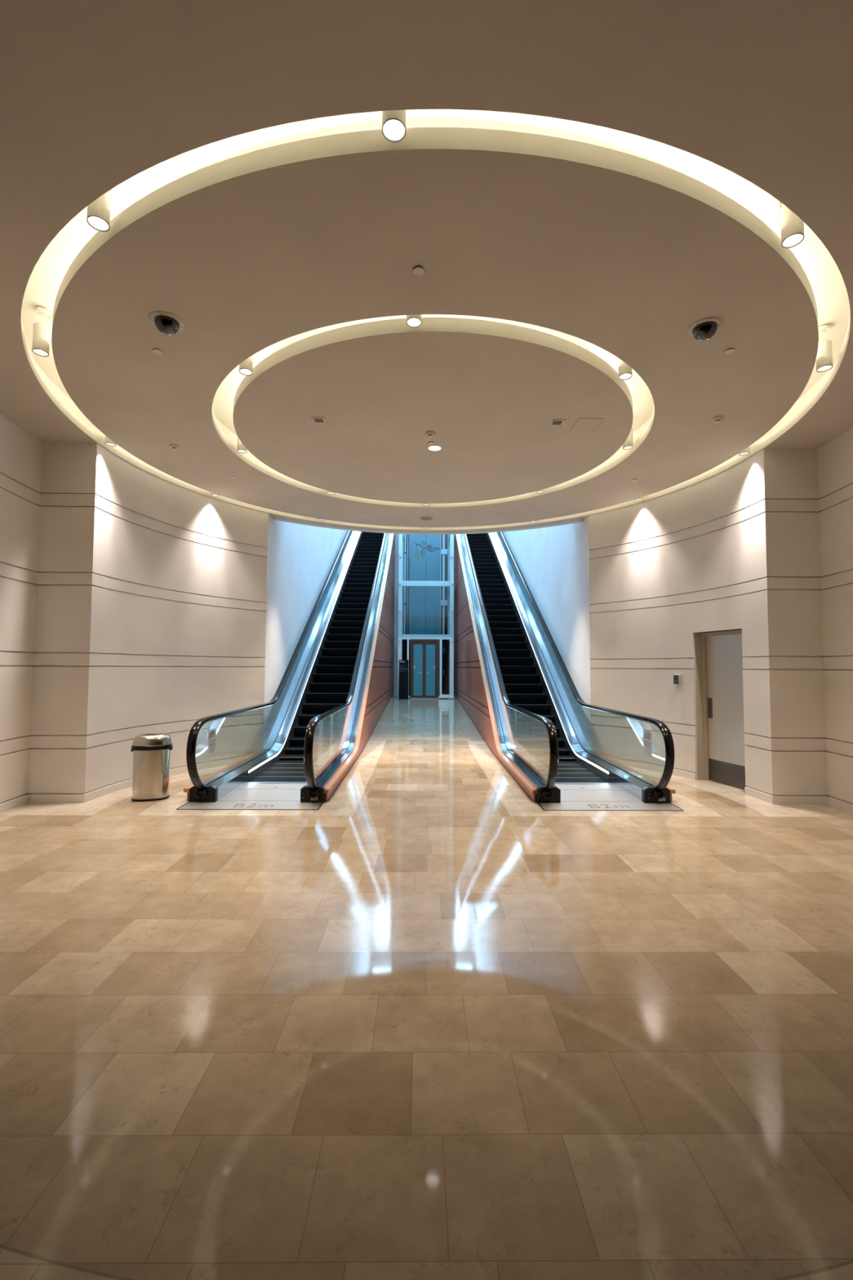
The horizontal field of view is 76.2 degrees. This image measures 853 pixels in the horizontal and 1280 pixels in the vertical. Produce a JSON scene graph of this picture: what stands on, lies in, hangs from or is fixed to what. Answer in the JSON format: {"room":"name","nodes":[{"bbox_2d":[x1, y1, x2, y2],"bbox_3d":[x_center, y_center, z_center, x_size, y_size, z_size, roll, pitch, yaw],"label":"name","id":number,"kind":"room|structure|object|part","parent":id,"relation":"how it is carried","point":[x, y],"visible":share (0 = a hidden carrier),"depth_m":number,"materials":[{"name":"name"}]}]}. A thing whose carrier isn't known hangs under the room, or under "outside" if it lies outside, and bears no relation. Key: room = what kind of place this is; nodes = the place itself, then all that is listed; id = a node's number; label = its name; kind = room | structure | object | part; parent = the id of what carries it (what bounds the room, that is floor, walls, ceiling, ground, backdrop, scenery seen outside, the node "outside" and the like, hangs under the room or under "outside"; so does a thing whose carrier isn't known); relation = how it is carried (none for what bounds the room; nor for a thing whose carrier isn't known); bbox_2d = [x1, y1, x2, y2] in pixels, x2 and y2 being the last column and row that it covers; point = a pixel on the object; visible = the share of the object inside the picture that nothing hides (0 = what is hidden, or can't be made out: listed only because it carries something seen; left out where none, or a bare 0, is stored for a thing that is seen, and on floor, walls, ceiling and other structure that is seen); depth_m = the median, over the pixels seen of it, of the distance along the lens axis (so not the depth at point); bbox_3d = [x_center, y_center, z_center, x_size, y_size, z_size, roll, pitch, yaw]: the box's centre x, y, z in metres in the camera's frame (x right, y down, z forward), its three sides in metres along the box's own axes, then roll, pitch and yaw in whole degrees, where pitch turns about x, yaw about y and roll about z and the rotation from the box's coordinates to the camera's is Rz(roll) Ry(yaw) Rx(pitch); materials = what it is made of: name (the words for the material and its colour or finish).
{"room":"escalator lobby","nodes":[
{"label":"escalator lobby","id":0,"kind":"room"},
{"bbox_2d":[0,413,267,813],"bbox_3d":[-5.801,-0.265,5.784,6.285,4.147,6.810,0,-3,-1],"label":"wall","id":1,"kind":"structure","parent":0,"point":[133,599],"depth_m":6.67,"materials":[{"name":"paint"}]},
{"bbox_2d":[262,513,373,748],"bbox_3d":[-2.854,-4.585,19.892,0.140,14.200,21.062,0,-3,-1],"label":"wall","id":2,"kind":"structure","parent":0,"point":[300,557],"depth_m":10.79,"materials":[{"name":"white paint"}]},
{"bbox_2d":[324,533,395,801],"bbox_3d":[-1.243,-2.511,17.098,0.077,9.836,21.270,0,-3,-1],"label":"wall","id":3,"kind":"structure","parent":0,"point":[379,690],"depth_m":14.05,"materials":[{"name":"brown stone"}]},
{"bbox_2d":[393,533,454,695],"bbox_3d":[-0.075,-4.372,21.918,2.500,14.000,0.150,0,-3,-1],"label":"wall","id":4,"kind":"structure","parent":0,"point":[397,535],"depth_m":21.66,"materials":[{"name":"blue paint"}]},
{"bbox_2d":[0,751,852,1279],"bbox_3d":[0.107,1.675,0.449,18.000,0.200,19.060,0,-3,-1],"label":"floor","id":5,"kind":"structure","parent":0,"point":[430,1020],"depth_m":2.28,"materials":[{"name":"stone"}]},
{"bbox_2d":[130,733,173,801],"bbox_3d":[-3.221,1.479,6.372,0.434,0.745,0.304,1,-3,-18],"label":"litter bin","id":6,"kind":"object","parent":5,"relation":"on","point":[151,752],"visible":1,"depth_m":6.25,"materials":[{"name":"silver metal"}]},
{"bbox_3d":[-3.220,1.165,6.388,0.414,0.115,0.290,1,-3,-18],"label":"lid","id":7,"kind":"part","parent":6,"relation":"part of","materials":[{"name":"silver metal"}]},
{"bbox_2d":[176,530,391,809],"bbox_3d":[-2.065,-2.850,17.361,1.616,10.731,22.562,0,-3,-1],"label":"escalator","id":8,"kind":"object","parent":5,"relation":"on","point":[294,767],"visible":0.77,"depth_m":10.13,"materials":[{"name":"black metal"}]},
{"bbox_3d":[-2.421,1.814,6.829,0.011,0.129,1.130,0,-3,-1],"label":"fascia panel","id":9,"kind":"part","parent":8,"relation":"part of","materials":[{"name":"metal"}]},
{"bbox_3d":[-1.942,1.869,6.524,1.505,0.014,1.285,0,-3,-1],"label":"floor plate","id":10,"kind":"part","parent":8,"relation":"part of","materials":[{"name":"metal"}]},
{"bbox_3d":[-1.932,1.908,7.240,0.984,0.026,0.150,0,-3,-1],"label":"comb plate","id":11,"kind":"part","parent":8,"relation":"part of","materials":[{"name":"metal"}]},
{"bbox_3d":[-2.516,-2.394,18.066,0.016,9.886,20.900,0,-3,-1],"label":"skirt panel","id":12,"kind":"part","parent":8,"relation":"part of","materials":[{"name":"metal"}]},
{"bbox_3d":[-1.372,-2.938,17.372,0.094,10.548,22.562,0,-3,-1],"label":"handrail","id":13,"kind":"part","parent":8,"relation":"part of","materials":[{"name":"black rubber"}]},
{"bbox_3d":[-2.644,-2.774,17.424,0.012,1.415,1.154,0,-3,-1],"label":"glass panel","id":14,"kind":"part","parent":8,"relation":"part of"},
{"bbox_3d":[-1.312,1.324,9.085,0.012,1.037,1.194,0,-3,-1],"label":"glass panel","id":15,"kind":"part","parent":8,"relation":"part of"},
{"bbox_3d":[-2.652,-3.385,18.616,0.012,1.415,1.154,0,-3,-1],"label":"glass panel","id":16,"kind":"part","parent":8,"relation":"part of","materials":[{"name":"clear glass"}]},
{"bbox_3d":[-2.661,-3.997,19.808,0.012,1.415,1.154,0,-3,-1],"label":"glass panel","id":17,"kind":"part","parent":8,"relation":"part of","materials":[{"name":"clear glass"}]},
{"bbox_3d":[-1.322,0.903,10.287,0.012,1.415,1.154,0,-3,-1],"label":"glass panel","id":18,"kind":"part","parent":8,"relation":"part of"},
{"bbox_3d":[-1.331,0.291,11.479,0.012,1.415,1.154,0,-3,-1],"label":"glass panel","id":19,"kind":"part","parent":8,"relation":"part of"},
{"bbox_3d":[-1.339,-0.321,12.670,0.012,1.415,1.154,0,-3,-1],"label":"glass panel","id":20,"kind":"part","parent":8,"relation":"part of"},
{"bbox_3d":[-1.348,-0.932,13.862,0.012,1.415,1.154,0,-3,-1],"label":"glass panel","id":21,"kind":"part","parent":8,"relation":"part of","materials":[{"name":"clear glass"}]},
{"bbox_3d":[-1.357,-1.544,15.054,0.012,1.415,1.154,0,-3,-1],"label":"glass panel","id":22,"kind":"part","parent":8,"relation":"part of","materials":[{"name":"clear glass"}]},
{"bbox_3d":[-1.365,-2.155,16.245,0.012,1.415,1.154,0,-3,-1],"label":"glass panel","id":23,"kind":"part","parent":8,"relation":"part of","materials":[{"name":"clear glass"}]},
{"bbox_3d":[-1.374,-2.767,17.437,0.012,1.415,1.154,0,-3,-1],"label":"glass panel","id":24,"kind":"part","parent":8,"relation":"part of","materials":[{"name":"clear glass"}]},
{"bbox_3d":[-1.383,-3.378,18.629,0.012,1.415,1.154,0,-3,-1],"label":"glass panel","id":25,"kind":"part","parent":8,"relation":"part of","materials":[{"name":"clear glass"}]},
{"bbox_2d":[457,532,684,810],"bbox_3d":[1.989,-2.829,17.401,1.616,10.731,22.562,0,-3,-1],"label":"escalator","id":26,"kind":"object","parent":5,"relation":"on","point":[566,773],"visible":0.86,"depth_m":10.19,"materials":[{"name":"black metal"}]},
{"bbox_3d":[1.287,-3.365,18.655,0.012,1.415,1.154,0,-3,-1],"label":"glass panel","id":27,"kind":"part","parent":26,"relation":"part of","materials":[{"name":"clear glass"}]},
{"bbox_3d":[1.296,-2.753,17.463,0.012,1.415,1.154,0,-3,-1],"label":"glass panel","id":28,"kind":"part","parent":26,"relation":"part of","materials":[{"name":"clear glass"}]},
{"bbox_3d":[1.305,-2.141,16.272,0.012,1.415,1.154,0,-3,-1],"label":"glass panel","id":29,"kind":"part","parent":26,"relation":"part of","materials":[{"name":"clear glass"}]},
{"bbox_3d":[1.313,-1.530,15.080,0.012,1.415,1.154,0,-3,-1],"label":"glass panel","id":30,"kind":"part","parent":26,"relation":"part of","materials":[{"name":"clear glass"}]},
{"bbox_3d":[1.322,-0.918,13.889,0.012,1.415,1.154,0,-3,-1],"label":"glass panel","id":31,"kind":"part","parent":26,"relation":"part of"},
{"bbox_3d":[1.331,-0.307,12.697,0.012,1.415,1.154,0,-3,-1],"label":"glass panel","id":32,"kind":"part","parent":26,"relation":"part of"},
{"bbox_3d":[1.339,0.305,11.505,0.012,1.415,1.154,0,-3,-1],"label":"glass panel","id":33,"kind":"part","parent":26,"relation":"part of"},
{"bbox_3d":[1.348,0.917,10.314,0.012,1.415,1.154,0,-3,-1],"label":"glass panel","id":34,"kind":"part","parent":26,"relation":"part of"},
{"bbox_3d":[2.549,-3.969,19.859,0.012,1.415,1.154,0,-3,-1],"label":"glass panel","id":35,"kind":"part","parent":26,"relation":"part of","materials":[{"name":"clear glass"}]},
{"bbox_3d":[1.298,-2.924,17.399,0.094,10.548,22.562,0,-3,-1],"label":"handrail","id":36,"kind":"part","parent":26,"relation":"part of","materials":[{"name":"black rubber"}]},
{"bbox_3d":[2.422,-2.368,18.115,0.016,9.886,20.900,0,-3,-1],"label":"skirt panel","id":37,"kind":"part","parent":26,"relation":"part of","materials":[{"name":"metal"}]},
{"bbox_3d":[2.008,1.929,7.279,0.984,0.026,0.150,0,-3,-1],"label":"comb plate","id":38,"kind":"part","parent":26,"relation":"part of","materials":[{"name":"metal"}]},
{"bbox_3d":[2.033,1.890,6.563,1.505,0.014,1.285,0,-3,-1],"label":"floor plate","id":39,"kind":"part","parent":26,"relation":"part of","materials":[{"name":"metal"}]},
{"bbox_3d":[2.506,1.840,6.878,0.011,0.129,1.130,0,-3,-1],"label":"fascia panel","id":40,"kind":"part","parent":26,"relation":"part of","materials":[{"name":"metal"}]},
{"bbox_2d":[0,0,852,533],"bbox_3d":[0.125,-2.615,0.854,18.000,0.115,19.445,0,-3,-1],"label":"ceiling","id":41,"kind":"structure","parent":0,"point":[95,95],"depth_m":2.44,"materials":[{"name":"paint"}]},
{"bbox_2d":[31,306,51,356],"bbox_3d":[-3.223,-2.583,4.558,0.125,0.369,0.118,2,-3,-30],"label":"spotlight","id":42,"kind":"object","parent":41,"relation":"hanging from","point":[42,334],"visible":1,"depth_m":4.52,"materials":[{"name":"paint"}]},
{"bbox_2d":[86,189,111,231],"bbox_3d":[-1.938,-2.642,3.228,0.118,0.369,0.125,-1,-3,32],"label":"spotlight","id":43,"kind":"object","parent":41,"relation":"hanging from","point":[98,215],"visible":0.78,"depth_m":3.20,"materials":[{"name":"paint"}]},
{"bbox_2d":[104,435,115,446],"bbox_3d":[-3.728,-2.492,6.435,0.125,0.369,0.118,0,-3,0],"label":"spotlight","id":44,"kind":"object","parent":41,"relation":"attached to","point":[109,442],"visible":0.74,"depth_m":6.40,"materials":[{"name":"paint"}]},
{"bbox_2d":[382,110,405,142],"bbox_3d":[-0.157,-2.662,2.661,0.118,0.369,0.125,0,-3,3],"label":"spotlight","id":45,"kind":"object","parent":41,"relation":"attached to","point":[393,122],"visible":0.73,"depth_m":2.65,"materials":[{"name":"paint"}]},
{"bbox_2d":[21,109,849,454],"bbox_3d":[0.069,-2.541,6.449,8.200,0.290,8.200,0,-3,-1],"label":"cove light","id":46,"kind":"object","parent":41,"relation":"attached to","point":[825,278],"depth_m":3.35,"materials":[{"name":"paint"}]},
{"bbox_2d":[738,446,750,455],"bbox_3d":[3.861,-2.447,6.623,0.125,0.369,0.118,0,-3,-3],"label":"spotlight","id":47,"kind":"object","parent":41,"relation":"attached to","point":[746,451],"visible":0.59,"depth_m":6.58,"materials":[{"name":"paint"}]},
{"bbox_2d":[778,200,804,248],"bbox_3d":[2.235,-2.617,3.331,0.118,0.369,0.125,2,-3,-35],"label":"spotlight","id":48,"kind":"object","parent":41,"relation":"hanging from","point":[792,227],"visible":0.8,"depth_m":3.31,"materials":[{"name":"paint"}]},
{"bbox_2d":[816,324,833,372],"bbox_3d":[3.460,-2.542,4.741,0.125,0.369,0.118,-1,-3,27],"label":"spotlight","id":49,"kind":"object","parent":41,"relation":"hanging from","point":[824,354],"visible":0.99,"depth_m":4.70,"materials":[{"name":"paint"}]},
{"bbox_2d":[363,695,491,751],"bbox_3d":[-0.055,2.253,16.439,2.500,0.625,12.940,0,-3,-1],"label":"floor","id":50,"kind":"structure","parent":0,"point":[440,724],"depth_m":12.53,"materials":[{"name":"stone"}]},
{"bbox_2d":[398,659,408,699],"bbox_3d":[-0.795,1.374,18.927,0.330,1.370,0.063,0,-3,-1],"label":"sign","id":51,"kind":"object","parent":50,"relation":"on","point":[403,664],"visible":1,"depth_m":18.90,"materials":[{"name":"black"}]},
{"bbox_2d":[397,533,453,698],"bbox_3d":[-0.014,-3.863,20.559,2.000,12.000,2.235,0,-3,-1],"label":"lift tower","id":52,"kind":"object","parent":50,"relation":"on","point":[425,583],"visible":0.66,"depth_m":20.00,"materials":[{"name":"glass"}]},
{"bbox_3d":[-0.927,-3.915,19.589,0.135,12.000,0.160,0,-3,-1],"label":"post","id":53,"kind":"part","parent":52,"relation":"part of","materials":[{"name":"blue metal"}]},
{"bbox_3d":[-0.947,-3.817,21.586,0.135,12.000,0.160,0,-3,-1],"label":"post","id":54,"kind":"part","parent":52,"relation":"part of","materials":[{"name":"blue metal"}]},
{"bbox_3d":[-0.785,-3.982,20.255,0.050,11.800,0.080,0,-3,-1],"label":"guide rail","id":55,"kind":"part","parent":52,"relation":"part of","materials":[{"name":"silver metal"}]},
{"bbox_3d":[-0.702,-3.972,20.440,0.020,11.800,0.050,0,-3,-1],"label":"guide rail","id":56,"kind":"part","parent":52,"relation":"part of","materials":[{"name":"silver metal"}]},
{"bbox_3d":[-0.660,0.981,19.319,0.065,2.015,0.100,0,-3,-1],"label":"post","id":57,"kind":"part","parent":52,"relation":"part of","materials":[{"name":"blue metal"}]},
{"bbox_3d":[-0.299,1.049,19.300,0.433,2.000,0.060,0,-3,-1],"label":"lift door","id":58,"kind":"part","parent":52,"relation":"part of","materials":[{"name":"blue glass"}]},
{"bbox_3d":[-0.299,1.049,19.300,0.323,1.840,0.020,0,-3,-1],"label":"door glass","id":59,"kind":"part","parent":52,"relation":"part of","materials":[{"name":"blue glass"}]},
{"bbox_3d":[-0.085,2.066,19.277,0.985,0.030,0.170,0,-3,-1],"label":"door sill","id":60,"kind":"part","parent":52,"relation":"part of","materials":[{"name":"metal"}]},
{"bbox_2d":[412,620,437,623],"bbox_3d":[-0.048,-0.636,19.316,0.895,0.096,0.002,0,-3,-1],"label":"mirrored lettering","id":61,"kind":"object","parent":52,"relation":"attached to","point":[413,620],"visible":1,"depth_m":19.32,"materials":[{"name":"blue"}]},
{"bbox_2d":[414,539,442,559],"bbox_3d":[0.060,-3.242,19.447,0.995,0.702,0.003,0,-3,-1],"label":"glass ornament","id":62,"kind":"object","parent":52,"relation":"attached to","point":[416,552],"visible":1,"depth_m":19.44,"materials":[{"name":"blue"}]},
{"bbox_3d":[0.139,1.052,19.304,0.433,2.000,0.060,0,-3,-1],"label":"lift door","id":63,"kind":"part","parent":52,"relation":"part of","materials":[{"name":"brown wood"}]},
{"bbox_3d":[0.139,1.052,19.304,0.323,1.840,0.020,0,-3,-1],"label":"door glass","id":64,"kind":"part","parent":52,"relation":"part of","materials":[{"name":"blue glass"}]},
{"bbox_3d":[0.542,-4.965,20.502,0.020,9.800,0.050,0,-3,-1],"label":"guide rail","id":65,"kind":"part","parent":52,"relation":"part of","materials":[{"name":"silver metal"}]},
{"bbox_3d":[0.510,0.987,19.331,0.075,2.015,0.100,0,-3,-1],"label":"post","id":66,"kind":"part","parent":52,"relation":"part of","materials":[{"name":"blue metal"}]},
{"bbox_3d":[0.649,-4.973,20.318,0.070,9.800,0.080,0,-3,-1],"label":"guide rail","id":67,"kind":"part","parent":52,"relation":"part of","materials":[{"name":"silver metal"}]},
{"bbox_3d":[0.628,1.080,19.728,0.120,1.750,0.100,0,-3,-1],"label":"control panel","id":68,"kind":"part","parent":52,"relation":"part of","materials":[{"name":"black plastic"}]},
{"bbox_3d":[0.898,-3.807,21.605,0.135,12.000,0.160,0,-3,-1],"label":"post","id":69,"kind":"part","parent":52,"relation":"part of","materials":[{"name":"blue metal"}]},
{"bbox_3d":[0.918,-3.906,19.607,0.135,12.000,0.160,0,-3,-1],"label":"post","id":70,"kind":"part","parent":52,"relation":"part of","materials":[{"name":"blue metal"}]},
{"bbox_2d":[273,517,582,534],"bbox_3d":[0.054,-7.120,10.354,5.621,10.053,1.152,0,-3,-1],"label":"wall","id":71,"kind":"structure","parent":0,"point":[274,518],"depth_m":10.31,"materials":[{"name":"white paint"}]},
{"bbox_2d":[232,317,633,503],"bbox_3d":[0.068,-2.339,6.439,4.444,0.115,4.444,0,-3,-1],"label":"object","id":72,"kind":"object","parent":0,"point":[490,393],"visible":0.98,"depth_m":5.53,"materials":[{"name":"paint"}]},
{"bbox_2d":[311,417,326,423],"bbox_3d":[-1.135,-2.316,5.740,0.140,0.011,0.140,0,-3,-1],"label":"ceiling vent","id":73,"kind":"object","parent":72,"relation":"attached to","point":[315,420],"visible":1,"depth_m":5.73,"materials":[{"name":"beige metal"}]},
{"bbox_2d":[425,431,435,437],"bbox_3d":[0.042,-2.275,6.040,0.114,0.052,0.114,0,-3,-1],"label":"smoke detector","id":74,"kind":"object","parent":72,"relation":"attached to","point":[428,433],"visible":1,"depth_m":6.01,"materials":[{"name":"beige plastic"}]},
{"bbox_2d":[427,444,441,451],"bbox_3d":[0.098,-2.277,6.457,0.172,0.006,0.172,0,-3,-1],"label":"recessed light","id":75,"kind":"object","parent":72,"relation":"attached to","point":[433,447],"visible":1,"depth_m":6.45,"materials":[{"name":"beige plastic"}]},
{"bbox_2d":[549,419,565,426],"bbox_3d":[1.385,-2.303,5.765,0.140,0.011,0.140,0,-3,-1],"label":"ceiling vent","id":76,"kind":"object","parent":72,"relation":"attached to","point":[553,422],"visible":1,"depth_m":5.76,"materials":[{"name":"beige plastic"}]},
{"bbox_2d":[570,417,604,431],"bbox_3d":[1.714,-2.303,5.819,0.267,0.002,0.307,0,-3,-2],"label":"ceiling hatch","id":77,"kind":"object","parent":72,"relation":"attached to","point":[582,424],"visible":1,"depth_m":5.80,"materials":[{"name":"paint"}]},
{"bbox_2d":[51,127,818,527],"bbox_3d":[0.068,-2.339,6.439,7.422,0.115,7.422,0,-3,-1],"label":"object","id":78,"kind":"object","parent":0,"point":[620,253],"visible":0.93,"depth_m":3.69,"materials":[{"name":"paint"}]},
{"bbox_2d":[151,348,162,354],"bbox_3d":[-2.222,-2.382,4.491,0.076,0.012,0.076,0,-3,-1],"label":"sprinkler cover","id":79,"kind":"object","parent":78,"relation":"attached to","point":[156,351],"visible":1,"depth_m":4.48,"materials":[{"name":"beige"}]},
{"bbox_2d":[149,311,183,335],"bbox_3d":[-1.958,-2.358,4.102,0.236,0.097,0.236,0,-3,-1],"label":"dome camera","id":80,"kind":"object","parent":78,"relation":"attached to","point":[167,323],"visible":1,"depth_m":4.05,"materials":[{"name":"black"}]},
{"bbox_2d":[168,444,179,450],"bbox_3d":[-2.982,-2.270,6.430,0.114,0.052,0.114,0,-3,-1],"label":"smoke detector","id":81,"kind":"object","parent":78,"relation":"attached to","point":[174,446],"visible":1,"depth_m":6.41,"materials":[{"name":"beige plastic"}]},
{"bbox_2d":[211,492,219,496],"bbox_3d":[-3.225,-2.396,8.332,0.125,0.369,0.118,-1,-3,30],"label":"spotlight","id":82,"kind":"object","parent":78,"relation":"hanging from","point":[212,494],"visible":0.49,"depth_m":8.35,"materials":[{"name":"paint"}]},
{"bbox_2d":[236,436,247,453],"bbox_3d":[-2.241,-2.476,6.625,0.125,0.369,0.118,0,-3,4],"label":"spotlight","id":83,"kind":"object","parent":78,"relation":"hanging from","point":[241,448],"visible":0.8,"depth_m":6.57,"materials":[{"name":"paint"}]},
{"bbox_2d":[239,354,253,375],"bbox_3d":[-1.601,-2.561,4.843,0.125,0.369,0.118,3,-4,-44],"label":"spotlight","id":84,"kind":"object","parent":78,"relation":"hanging from","point":[246,367],"visible":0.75,"depth_m":4.81,"materials":[{"name":"paint"}]},
{"bbox_2d":[326,490,334,494],"bbox_3d":[-1.441,-2.394,8.201,0.118,0.369,0.125,3,-4,-41],"label":"spotlight","id":85,"kind":"object","parent":78,"relation":"hanging from","point":[327,491],"visible":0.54,"depth_m":8.23,"materials":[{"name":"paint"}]},
{"bbox_2d":[406,314,422,327],"bbox_3d":[-0.093,-2.588,4.138,0.118,0.369,0.125,0,-3,4],"label":"spotlight","id":86,"kind":"object","parent":78,"relation":"hanging from","point":[412,321],"visible":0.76,"depth_m":4.15,"materials":[{"name":"paint"}]},
{"bbox_2d":[413,266,424,275],"bbox_3d":[-0.053,-2.418,3.563,0.076,0.012,0.076,0,-3,-1],"label":"sprinkler cover","id":87,"kind":"object","parent":78,"relation":"attached to","point":[418,271],"visible":1,"depth_m":3.56,"materials":[{"name":"beige metal"}]},
{"bbox_2d":[418,515,433,520],"bbox_3d":[-0.003,-2.126,9.507,0.260,0.006,0.260,0,-3,-1],"label":"ceiling speaker","id":88,"kind":"object","parent":78,"relation":"attached to","point":[424,517],"visible":1,"depth_m":9.48,"materials":[{"name":"beige plastic"}]},
{"bbox_2d":[212,314,654,467],"bbox_3d":[0.069,-2.541,6.449,5.240,0.290,5.240,0,-3,-1],"label":"cove light","id":89,"kind":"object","parent":78,"relation":"attached to","point":[643,404],"depth_m":5.68,"materials":[{"name":"paint"}]},
{"bbox_2d":[536,488,544,493],"bbox_3d":[1.690,-2.384,8.098,0.118,0.369,0.125,-3,-4,44],"label":"spotlight","id":90,"kind":"object","parent":78,"relation":"hanging from","point":[543,490],"visible":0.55,"depth_m":8.12,"materials":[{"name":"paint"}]},
{"bbox_2d":[617,357,632,380],"bbox_3d":[1.782,-2.542,4.888,0.125,0.369,0.118,-2,-4,42],"label":"spotlight","id":91,"kind":"object","parent":78,"relation":"hanging from","point":[625,371],"visible":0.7,"depth_m":4.85,"materials":[{"name":"paint"}]},
{"bbox_2d":[622,427,633,449],"bbox_3d":[2.385,-2.462,6.457,0.125,0.369,0.118,0,-3,0],"label":"spotlight","id":92,"kind":"object","parent":78,"relation":"hanging from","point":[628,443],"visible":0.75,"depth_m":6.40,"materials":[{"name":"paint"}]},
{"bbox_2d":[634,497,642,501],"bbox_3d":[3.289,-2.359,8.454,0.125,0.369,0.118,2,-3,-32],"label":"spotlight","id":93,"kind":"object","parent":78,"relation":"hanging from","point":[641,498],"visible":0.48,"depth_m":8.49,"materials":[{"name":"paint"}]},
{"bbox_2d":[688,316,722,341],"bbox_3d":[2.121,-2.336,4.142,0.236,0.097,0.236,-2,-3,32],"label":"dome camera","id":94,"kind":"object","parent":78,"relation":"attached to","point":[703,330],"visible":1,"depth_m":4.09,"materials":[{"name":"black"}]},
{"bbox_2d":[711,415,724,423],"bbox_3d":[3.026,-2.280,5.651,0.114,0.052,0.114,0,-3,-1],"label":"smoke detector","id":95,"kind":"object","parent":78,"relation":"attached to","point":[718,419],"visible":1,"depth_m":5.62,"materials":[{"name":"beige plastic"}]},
{"bbox_2d":[724,348,734,354],"bbox_3d":[2.478,-2.362,4.448,0.076,0.012,0.076,0,-3,-1],"label":"sprinkler cover","id":96,"kind":"object","parent":78,"relation":"attached to","point":[728,351],"visible":1,"depth_m":4.44,"materials":[{"name":"beige"}]},
{"bbox_2d":[453,533,537,802],"bbox_3d":[1.169,-2.498,17.122,0.077,9.836,21.270,0,-3,-1],"label":"wall","id":97,"kind":"structure","parent":0,"point":[471,688],"depth_m":14.25,"materials":[{"name":"brown stone"}]},
{"bbox_2d":[472,515,591,748],"bbox_3d":[2.746,-4.556,19.948,0.140,14.200,21.062,0,-3,-1],"label":"wall","id":98,"kind":"structure","parent":0,"point":[553,562],"depth_m":10.86,"materials":[{"name":"white paint"}]},
{"bbox_2d":[588,426,852,813],"bbox_3d":[5.927,-0.204,5.900,6.285,4.147,6.810,0,-3,-1],"label":"wall","id":99,"kind":"structure","parent":0,"point":[762,546],"depth_m":6.67,"materials":[{"name":"paint"}]},
{"bbox_2d":[673,675,681,684],"bbox_3d":[3.624,0.572,7.856,0.050,0.136,0.104,2,-3,-24],"label":"card reader","id":100,"kind":"object","parent":99,"relation":"attached to","point":[677,678],"visible":1,"depth_m":7.83,"materials":[{"name":"beige plastic"}]},
{"bbox_2d":[694,628,746,789],"bbox_3d":[4.036,0.873,7.229,0.325,2.110,0.987,1,-3,-13],"label":"door","id":101,"kind":"structure","parent":99,"relation":"in","point":[720,722],"depth_m":7.37,"materials":[{"name":"beige paint"}]},
{"bbox_3d":[3.938,0.943,7.549,0.007,0.280,0.077,1,-3,-13],"label":"push plate","id":102,"kind":"part","parent":101,"relation":"part of","materials":[{"name":"grey metal"}]},
{"bbox_3d":[4.013,1.770,7.180,0.005,0.288,0.763,1,-3,-13],"label":"kick plate","id":103,"kind":"part","parent":101,"relation":"part of","materials":[{"name":"grey metal"}]}
]}

